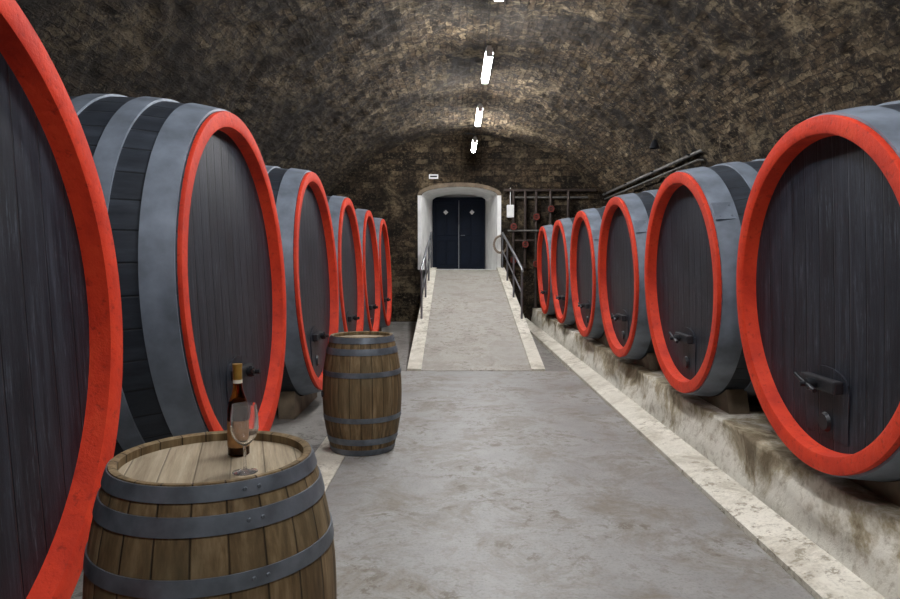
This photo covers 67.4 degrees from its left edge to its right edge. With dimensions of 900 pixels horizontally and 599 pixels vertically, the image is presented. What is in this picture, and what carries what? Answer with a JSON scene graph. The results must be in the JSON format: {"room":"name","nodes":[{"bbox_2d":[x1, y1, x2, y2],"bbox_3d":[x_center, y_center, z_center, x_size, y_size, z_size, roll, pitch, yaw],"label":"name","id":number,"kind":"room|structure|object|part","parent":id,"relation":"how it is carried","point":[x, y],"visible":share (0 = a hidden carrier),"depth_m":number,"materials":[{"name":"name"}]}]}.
{"room":"wine cellar","nodes":[
{"label":"wine cellar","id":0,"kind":"room"},
{"bbox_2d":[70,322,819,598],"bbox_3d":[0.356,1.220,7.777,8.700,0.200,24.000,0,3,0],"label":"floor","id":1,"kind":"structure","parent":0,"point":[309,425],"depth_m":7.01,"materials":[{"name":"concrete"}]},
{"bbox_2d":[0,0,122,598],"bbox_3d":[-2.367,0.127,1.757,2.094,2.669,2.460,0,3,0],"label":"wine cask","id":2,"kind":"object","parent":1,"relation":"on","point":[61,327],"visible":0.98,"depth_m":2.47,"materials":[{"name":"paint"}]},
{"bbox_2d":[69,94,285,456],"bbox_3d":[-2.345,-0.025,4.593,2.090,2.645,2.398,0,3,0],"label":"wine cask","id":3,"kind":"object","parent":1,"relation":"on","point":[187,189],"visible":0.53,"depth_m":3.86,"materials":[{"name":"paint"}]},
{"bbox_3d":[-1.446,0.622,4.622,0.018,0.473,0.495,-3,3,1],"label":"hatch door","id":4,"kind":"part","parent":3,"relation":"part of","materials":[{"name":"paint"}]},
{"bbox_3d":[-1.337,0.483,4.612,0.034,0.089,0.208,-3,3,1],"label":"wing handle","id":5,"kind":"part","parent":3,"relation":"part of","materials":[{"name":"metal"}]},
{"bbox_2d":[265,165,338,418],"bbox_3d":[-2.326,-0.125,7.141,2.089,2.563,2.320,0,3,0],"label":"wine cask","id":6,"kind":"object","parent":1,"relation":"on","point":[302,207],"visible":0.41,"depth_m":6.77,"materials":[{"name":"paint"}]},
{"bbox_3d":[-1.428,0.514,7.170,0.018,0.468,0.491,-3,3,1],"label":"hatch door","id":7,"kind":"part","parent":6,"relation":"part of","materials":[{"name":"paint"}]},
{"bbox_2d":[315,437,344,490],"bbox_3d":[-0.974,1.390,2.663,0.255,0.029,13.150,0,3,0],"label":"curb","id":8,"kind":"object","parent":1,"relation":"on","point":[328,461],"depth_m":5.15,"materials":[{"name":"beige stone"}]},
{"bbox_2d":[326,195,363,331],"bbox_3d":[-2.309,-0.219,9.440,2.087,2.495,2.221,0,3,0],"label":"wine cask","id":9,"kind":"object","parent":1,"relation":"on","point":[342,211],"visible":0.16,"depth_m":9.54,"materials":[{"name":"paint"}]},
{"bbox_3d":[-1.412,0.381,9.466,0.018,0.455,0.477,-3,3,1],"label":"hatch door","id":10,"kind":"part","parent":9,"relation":"part of","materials":[{"name":"paint"}]},
{"bbox_2d":[355,209,379,330],"bbox_3d":[-2.293,-0.346,11.716,2.087,2.495,2.221,0,3,0],"label":"wine cask","id":11,"kind":"object","parent":1,"relation":"on","point":[367,231],"visible":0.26,"depth_m":11.93,"materials":[{"name":"paint"}]},
{"bbox_3d":[-1.395,0.255,11.743,0.018,0.455,0.477,-3,3,1],"label":"hatch door","id":12,"kind":"part","parent":11,"relation":"part of","materials":[{"name":"paint"}]},
{"bbox_2d":[373,217,391,331],"bbox_3d":[-2.276,-0.473,14.012,2.087,2.495,2.221,0,3,0],"label":"wine cask","id":13,"kind":"object","parent":1,"relation":"on","point":[380,224],"visible":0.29,"depth_m":14.28,"materials":[{"name":"paint"}]},
{"bbox_2d":[407,267,544,370],"bbox_3d":[0.393,0.099,13.449,1.930,1.410,8.130,0,3,0],"label":"ramp","id":14,"kind":"object","parent":1,"relation":"on","point":[471,321],"visible":0.84,"depth_m":11.67,"materials":[{"name":"concrete"}]},
{"bbox_2d":[420,232,431,318],"bbox_3d":[-0.493,-0.671,14.543,0.048,1.784,5.132,0,3,0],"label":"handrail","id":15,"kind":"object","parent":14,"relation":"on","point":[428,266],"visible":0.94,"depth_m":13.78,"materials":[{"name":"metal"}]},
{"bbox_3d":[-0.511,-0.093,12.118,0.040,0.900,0.040,0,3,0],"label":"post","id":16,"kind":"part","parent":15,"relation":"part of","materials":[{"name":"metal"}]},
{"bbox_3d":[-0.493,-1.091,14.512,0.048,0.942,5.116,0,3,0],"label":"rail","id":17,"kind":"part","parent":15,"relation":"part of","materials":[{"name":"metal"}]},
{"bbox_3d":[-0.499,-0.473,13.799,0.040,0.900,0.040,0,3,0],"label":"post","id":18,"kind":"part","parent":15,"relation":"part of","materials":[{"name":"metal"}]},
{"bbox_3d":[-0.493,-0.681,14.589,0.028,0.868,5.005,0,3,0],"label":"rail","id":19,"kind":"part","parent":15,"relation":"part of","materials":[{"name":"metal"}]},
{"bbox_3d":[-0.486,-0.853,15.480,0.040,0.900,0.040,0,3,0],"label":"post","id":20,"kind":"part","parent":15,"relation":"part of","materials":[{"name":"metal"}]},
{"bbox_3d":[-0.475,-1.210,17.063,0.040,0.900,0.040,0,3,0],"label":"post","id":21,"kind":"part","parent":15,"relation":"part of","materials":[{"name":"metal"}]},
{"bbox_2d":[502,232,523,318],"bbox_3d":[1.307,-0.670,14.530,0.048,1.784,5.132,0,3,0],"label":"handrail","id":22,"kind":"object","parent":14,"relation":"on","point":[503,234],"visible":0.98,"depth_m":13.77,"materials":[{"name":"metal"}]},
{"bbox_3d":[1.325,-1.209,17.050,0.040,0.900,0.040,0,3,0],"label":"post","id":23,"kind":"part","parent":22,"relation":"part of","materials":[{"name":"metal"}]},
{"bbox_3d":[1.314,-0.852,15.467,0.040,0.900,0.040,0,3,0],"label":"post","id":24,"kind":"part","parent":22,"relation":"part of","materials":[{"name":"metal"}]},
{"bbox_3d":[1.307,-0.681,14.575,0.028,0.868,5.005,0,3,0],"label":"rail","id":25,"kind":"part","parent":22,"relation":"part of","materials":[{"name":"metal"}]},
{"bbox_3d":[1.307,-1.090,14.499,0.048,0.942,5.116,0,3,0],"label":"rail","id":26,"kind":"part","parent":22,"relation":"part of","materials":[{"name":"metal"}]},
{"bbox_3d":[1.301,-0.472,13.786,0.040,0.900,0.040,0,3,0],"label":"post","id":27,"kind":"part","parent":22,"relation":"part of","materials":[{"name":"metal"}]},
{"bbox_3d":[1.289,-0.092,12.104,0.040,0.900,0.040,0,3,0],"label":"post","id":28,"kind":"part","parent":22,"relation":"part of","materials":[{"name":"metal"}]},
{"bbox_2d":[537,225,556,318],"bbox_3d":[2.986,-0.651,14.465,2.080,2.080,2.040,0,3,0],"label":"wine cask","id":29,"kind":"object","parent":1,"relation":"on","point":[545,232],"visible":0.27,"depth_m":14.58,"materials":[{"name":"paint"}]},
{"bbox_2d":[504,189,595,307],"bbox_3d":[2.552,-1.120,17.320,2.350,3.415,0.192,0,3,0],"label":"end pipework","id":30,"kind":"object","parent":1,"relation":"on","point":[536,216],"visible":0.64,"depth_m":17.25,"materials":[{"name":"brown metal"}]},
{"bbox_2d":[551,217,577,329],"bbox_3d":[2.970,-0.529,12.268,2.080,2.080,2.040,0,3,0],"label":"wine cask","id":31,"kind":"object","parent":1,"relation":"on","point":[562,229],"visible":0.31,"depth_m":12.28,"materials":[{"name":"paint"}]},
{"bbox_3d":[2.085,0.069,12.308,0.018,0.384,0.435,-2,3,1],"label":"hatch door","id":32,"kind":"part","parent":31,"relation":"part of","materials":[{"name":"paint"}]},
{"bbox_2d":[325,371,814,598],"bbox_3d":[0.405,1.384,2.753,2.490,0.030,13.350,0,3,0],"label":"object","id":33,"kind":"structure","parent":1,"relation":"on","point":[491,484],"depth_m":4.12,"materials":[{"name":"concrete"}]},
{"bbox_2d":[82,430,336,598],"bbox_3d":[-0.740,0.942,2.141,0.750,0.921,0.750,-1,3,-17],"label":"barrel","id":34,"kind":"object","parent":33,"relation":"on","point":[171,519],"visible":0.98,"depth_m":1.86,"materials":[{"name":"brown wood"}]},
{"bbox_3d":[-0.740,0.512,2.117,0.554,0.002,0.554,-1,3,-17],"label":"lid","id":35,"kind":"part","parent":34,"relation":"part of","materials":[{"name":"brown wood"}]},
{"bbox_2d":[227,363,249,456],"bbox_3d":[-0.690,0.357,2.198,0.070,0.299,0.070,0,3,0],"label":"wine bottle","id":36,"kind":"object","parent":34,"relation":"on","point":[235,449],"visible":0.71,"depth_m":2.18,"materials":[{"name":"orange glass"}]},
{"bbox_2d":[230,402,258,475],"bbox_3d":[-0.613,0.414,2.016,0.083,0.206,0.083,0,3,0],"label":"wine glass","id":37,"kind":"object","parent":34,"relation":"on","point":[244,422],"visible":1,"depth_m":1.99,"materials":[{"name":"clear glass"}]},
{"bbox_2d":[321,331,401,456],"bbox_3d":[-0.715,0.748,5.505,0.640,0.936,0.640,2,4,27],"label":"barrel","id":38,"kind":"object","parent":33,"relation":"on","point":[361,392],"visible":1,"depth_m":5.25,"materials":[{"name":"brown wood"}]},
{"bbox_3d":[-0.715,0.310,5.481,0.458,0.002,0.458,2,4,27],"label":"lid","id":39,"kind":"part","parent":38,"relation":"part of","materials":[{"name":"brown wood"}]},
{"bbox_2d":[570,206,608,345],"bbox_3d":[2.954,-0.407,10.072,2.080,2.080,2.040,0,3,0],"label":"wine cask","id":40,"kind":"object","parent":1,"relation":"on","point":[585,233],"visible":0.3,"depth_m":10.01,"materials":[{"name":"paint"}]},
{"bbox_3d":[2.069,0.192,10.111,0.018,0.384,0.435,-2,3,1],"label":"hatch door","id":41,"kind":"part","parent":40,"relation":"part of","materials":[{"name":"paint"}]},
{"bbox_2d":[598,189,660,369],"bbox_3d":[2.938,-0.287,7.925,2.080,2.080,2.040,0,3,0],"label":"wine cask","id":42,"kind":"object","parent":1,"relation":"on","point":[625,219],"visible":0.28,"depth_m":7.73,"materials":[{"name":"paint"}]},
{"bbox_3d":[2.053,0.311,7.965,0.018,0.384,0.435,-2,3,1],"label":"hatch door","id":43,"kind":"part","parent":42,"relation":"part of","materials":[{"name":"paint"}]},
{"bbox_2d":[644,158,765,413],"bbox_3d":[2.932,-0.168,5.778,2.080,2.080,2.040,0,3,0],"label":"wine cask","id":44,"kind":"object","parent":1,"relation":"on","point":[696,218],"visible":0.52,"depth_m":5.44,"materials":[{"name":"paint"}]},
{"bbox_3d":[1.927,0.324,5.814,0.034,0.082,0.208,-2,3,1],"label":"wing handle","id":45,"kind":"part","parent":44,"relation":"part of","materials":[{"name":"metal"}]},
{"bbox_3d":[2.047,0.430,5.818,0.018,0.384,0.435,-2,3,1],"label":"hatch door","id":46,"kind":"part","parent":44,"relation":"part of","materials":[{"name":"paint"}]},
{"bbox_2d":[525,318,885,598],"bbox_3d":[1.807,1.125,6.800,0.245,0.100,21.480,0,3,0],"label":"curb","id":47,"kind":"object","parent":1,"relation":"on","point":[820,574],"visible":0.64,"depth_m":4.11,"materials":[{"name":"beige stone"}]},
{"bbox_2d":[531,308,899,598],"bbox_3d":[3.189,0.995,6.792,2.400,0.360,21.460,0,3,0],"label":"plinth","id":48,"kind":"object","parent":1,"relation":"on","point":[856,526],"visible":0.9,"depth_m":4.32,"materials":[{"name":"grey concrete"}]},
{"bbox_2d":[736,100,899,506],"bbox_3d":[2.926,-0.048,3.612,2.080,2.080,2.040,0,3,0],"label":"wine cask","id":49,"kind":"object","parent":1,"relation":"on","point":[818,271],"visible":1,"depth_m":3.56,"materials":[{"name":"paint"}]},
{"bbox_3d":[1.921,0.445,3.648,0.034,0.082,0.208,-2,3,1],"label":"wing handle","id":50,"kind":"part","parent":49,"relation":"part of","materials":[{"name":"metal"}]},
{"bbox_3d":[2.042,0.550,3.651,0.018,0.384,0.435,-2,3,1],"label":"hatch door","id":51,"kind":"part","parent":49,"relation":"part of","materials":[{"name":"paint"}]},
{"bbox_2d":[15,0,899,199],"bbox_3d":[0.344,-2.224,6.635,8.266,3.005,21.536,0,3,0],"label":"ceiling","id":52,"kind":"structure","parent":0,"point":[325,88],"depth_m":8.83,"materials":[{"name":"stone"}]},
{"bbox_2d":[471,124,476,152],"bbox_3d":[0.555,-3.836,15.507,0.100,0.700,1.360,0,3,0],"label":"lamp","id":53,"kind":"object","parent":52,"relation":"hanging from","point":[474,143],"visible":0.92,"depth_m":15.46,"materials":[{"name":"white plastic"}]},
{"bbox_2d":[471,142,476,151],"bbox_3d":[0.555,-3.537,15.524,0.100,0.100,1.280,0,3,0],"label":"diffuser","id":54,"kind":"object","parent":53,"relation":"attached to","point":[474,144],"depth_m":15.46,"materials":[{"name":"white"}]},
{"bbox_2d":[475,104,482,126],"bbox_3d":[0.532,-3.664,12.412,0.100,0.700,1.360,0,3,0],"label":"lamp","id":55,"kind":"object","parent":52,"relation":"hanging from","point":[480,106],"visible":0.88,"depth_m":12.16,"materials":[{"name":"white plastic"}]},
{"bbox_2d":[475,108,481,125],"bbox_3d":[0.532,-3.365,12.429,0.100,0.100,1.280,0,3,0],"label":"diffuser","id":56,"kind":"object","parent":55,"relation":"attached to","point":[479,110],"depth_m":12.29,"materials":[{"name":"white"}]},
{"bbox_2d":[482,39,492,83],"bbox_3d":[0.509,-3.489,9.267,0.100,0.700,1.360,0,3,0],"label":"lamp","id":57,"kind":"object","parent":52,"relation":"hanging from","point":[489,50],"visible":0.88,"depth_m":9.04,"materials":[{"name":"white plastic"}]},
{"bbox_2d":[482,53,492,82],"bbox_3d":[0.509,-3.190,9.284,0.100,0.100,1.280,0,3,0],"label":"diffuser","id":58,"kind":"object","parent":57,"relation":"attached to","point":[488,56],"depth_m":9.14,"materials":[{"name":"white"}]},
{"bbox_2d":[603,149,703,198],"bbox_3d":[4.062,-2.451,13.841,0.481,0.171,6.830,0,3,0],"label":"pipe","id":59,"kind":"object","parent":52,"relation":"attached to","point":[699,150],"visible":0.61,"depth_m":12.60,"materials":[{"name":"metal"}]},
{"bbox_2d":[649,140,659,148],"bbox_3d":[3.718,-2.737,11.839,0.441,0.172,0.180,0,3,0],"label":"wall spotlight","id":60,"kind":"object","parent":52,"relation":"attached to","point":[654,144],"visible":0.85,"depth_m":11.79,"materials":[{"name":"metal"}]},
{"bbox_2d":[328,134,608,321],"bbox_3d":[0.429,-1.836,17.547,8.100,4.820,0.250,0,3,0],"label":"wall","id":61,"kind":"structure","parent":0,"point":[388,184],"depth_m":17.36,"materials":[{"name":"stone"}]},
{"bbox_2d":[418,195,421,269],"bbox_3d":[-0.782,-1.724,17.427,0.100,1.910,0.060,0,3,0],"label":"jamb","id":62,"kind":"object","parent":61,"relation":"attached to","point":[419,196],"depth_m":17.39,"materials":[{"name":"white paint"}]},
{"bbox_2d":[429,174,437,178],"bbox_3d":[-0.422,-3.156,17.331,0.240,0.110,0.039,0,3,0],"label":"exit sign","id":63,"kind":"object","parent":61,"relation":"attached to","point":[431,176],"visible":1,"depth_m":17.31,"materials":[{"name":"white plastic"}]},
{"bbox_2d":[422,187,496,290],"bbox_3d":[0.250,-1.210,18.360,1.950,3.480,1.800,0,3,0],"label":"wall niche","id":64,"kind":"object","parent":61,"relation":"in","point":[490,197],"visible":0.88,"depth_m":18.24,"materials":[{"name":"white paint"}]},
{"bbox_2d":[433,200,434,266],"bbox_3d":[-0.464,-1.837,19.142,0.050,1.940,0.100,0,3,0],"label":"frame","id":65,"kind":"object","parent":64,"relation":"attached to","point":[433,200],"visible":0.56,"depth_m":19.12,"materials":[{"name":"blue paint"}]},
{"bbox_2d":[434,200,458,268],"bbox_3d":[-0.099,-1.842,19.154,0.680,1.930,0.050,0,3,0],"label":"leaf","id":66,"kind":"object","parent":64,"relation":"attached to","point":[446,237],"visible":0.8,"depth_m":19.13,"materials":[{"name":"blue paint"}]},
{"bbox_2d":[437,204,445,234],"bbox_3d":[-0.244,-2.250,19.098,0.250,0.870,0.018,0,3,0],"label":"panel","id":67,"kind":"object","parent":66,"relation":"attached to","point":[441,217],"visible":1,"depth_m":19.09,"materials":[{"name":"blue paint"}]},
{"bbox_2d":[447,204,455,234],"bbox_3d":[0.046,-2.250,19.096,0.250,0.870,0.018,0,3,0],"label":"panel","id":68,"kind":"object","parent":66,"relation":"attached to","point":[451,208],"visible":1,"depth_m":19.09,"materials":[{"name":"blue paint"}]},
{"bbox_2d":[447,241,455,264],"bbox_3d":[0.046,-1.326,19.147,0.250,0.680,0.018,0,3,0],"label":"panel","id":69,"kind":"object","parent":66,"relation":"attached to","point":[451,245],"visible":1,"depth_m":19.14,"materials":[{"name":"blue paint"}]},
{"bbox_2d":[433,197,484,199],"bbox_3d":[0.251,-2.845,19.080,1.480,0.080,0.100,0,3,0],"label":"door frame","id":70,"kind":"structure","parent":64,"relation":"attached to","point":[436,198],"depth_m":19.03,"materials":[{"name":"blue paint"}]},
{"bbox_2d":[459,200,482,268],"bbox_3d":[0.601,-1.842,19.148,0.680,1.930,0.050,0,3,0],"label":"leaf","id":71,"kind":"object","parent":64,"relation":"attached to","point":[471,237],"visible":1,"depth_m":19.13,"materials":[{"name":"blue paint"}]},
{"bbox_2d":[462,241,469,264],"bbox_3d":[0.456,-1.326,19.144,0.250,0.680,0.018,0,3,0],"label":"panel","id":72,"kind":"object","parent":71,"relation":"attached to","point":[465,244],"visible":1,"depth_m":19.14,"materials":[{"name":"blue paint"}]},
{"bbox_2d":[462,204,470,234],"bbox_3d":[0.456,-2.250,19.093,0.250,0.870,0.018,0,3,0],"label":"panel","id":73,"kind":"object","parent":71,"relation":"attached to","point":[466,208],"visible":1,"depth_m":19.09,"materials":[{"name":"blue paint"}]},
{"bbox_2d":[472,204,480,234],"bbox_3d":[0.746,-2.249,19.091,0.250,0.870,0.018,0,3,0],"label":"panel","id":74,"kind":"object","parent":71,"relation":"attached to","point":[476,216],"visible":1,"depth_m":19.08,"materials":[{"name":"blue paint"}]},
{"bbox_2d":[483,200,484,268],"bbox_3d":[0.966,-1.836,19.131,0.050,1.940,0.100,0,3,0],"label":"frame","id":75,"kind":"object","parent":64,"relation":"attached to","point":[483,200],"visible":1,"depth_m":19.08,"materials":[{"name":"blue paint"}]},
{"bbox_2d":[417,182,501,195],"bbox_3d":[0.243,-2.842,17.353,2.170,0.330,0.070,0,3,0],"label":"trim","id":76,"kind":"structure","parent":61,"relation":"attached to","point":[455,184],"depth_m":17.31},
{"bbox_2d":[497,195,500,266],"bbox_3d":[1.268,-1.724,17.412,0.100,1.910,0.060,0,3,0],"label":"jamb","id":77,"kind":"object","parent":61,"relation":"attached to","point":[498,196],"depth_m":17.38,"materials":[{"name":"white paint"}]},
{"bbox_2d":[493,235,506,253],"bbox_3d":[1.297,-1.417,17.329,0.395,0.493,0.200,0,3,0],"label":"coil","id":78,"kind":"object","parent":61,"relation":"attached to","point":[498,236],"visible":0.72,"depth_m":17.27,"materials":[{"name":"rubber"}]},
{"bbox_2d":[507,188,513,217],"bbox_3d":[1.548,-2.484,17.303,0.180,0.760,0.150,0,3,0],"label":"box","id":79,"kind":"object","parent":61,"relation":"attached to","point":[510,208],"visible":1,"depth_m":17.25,"materials":[{"name":"white plastic"}]}
]}

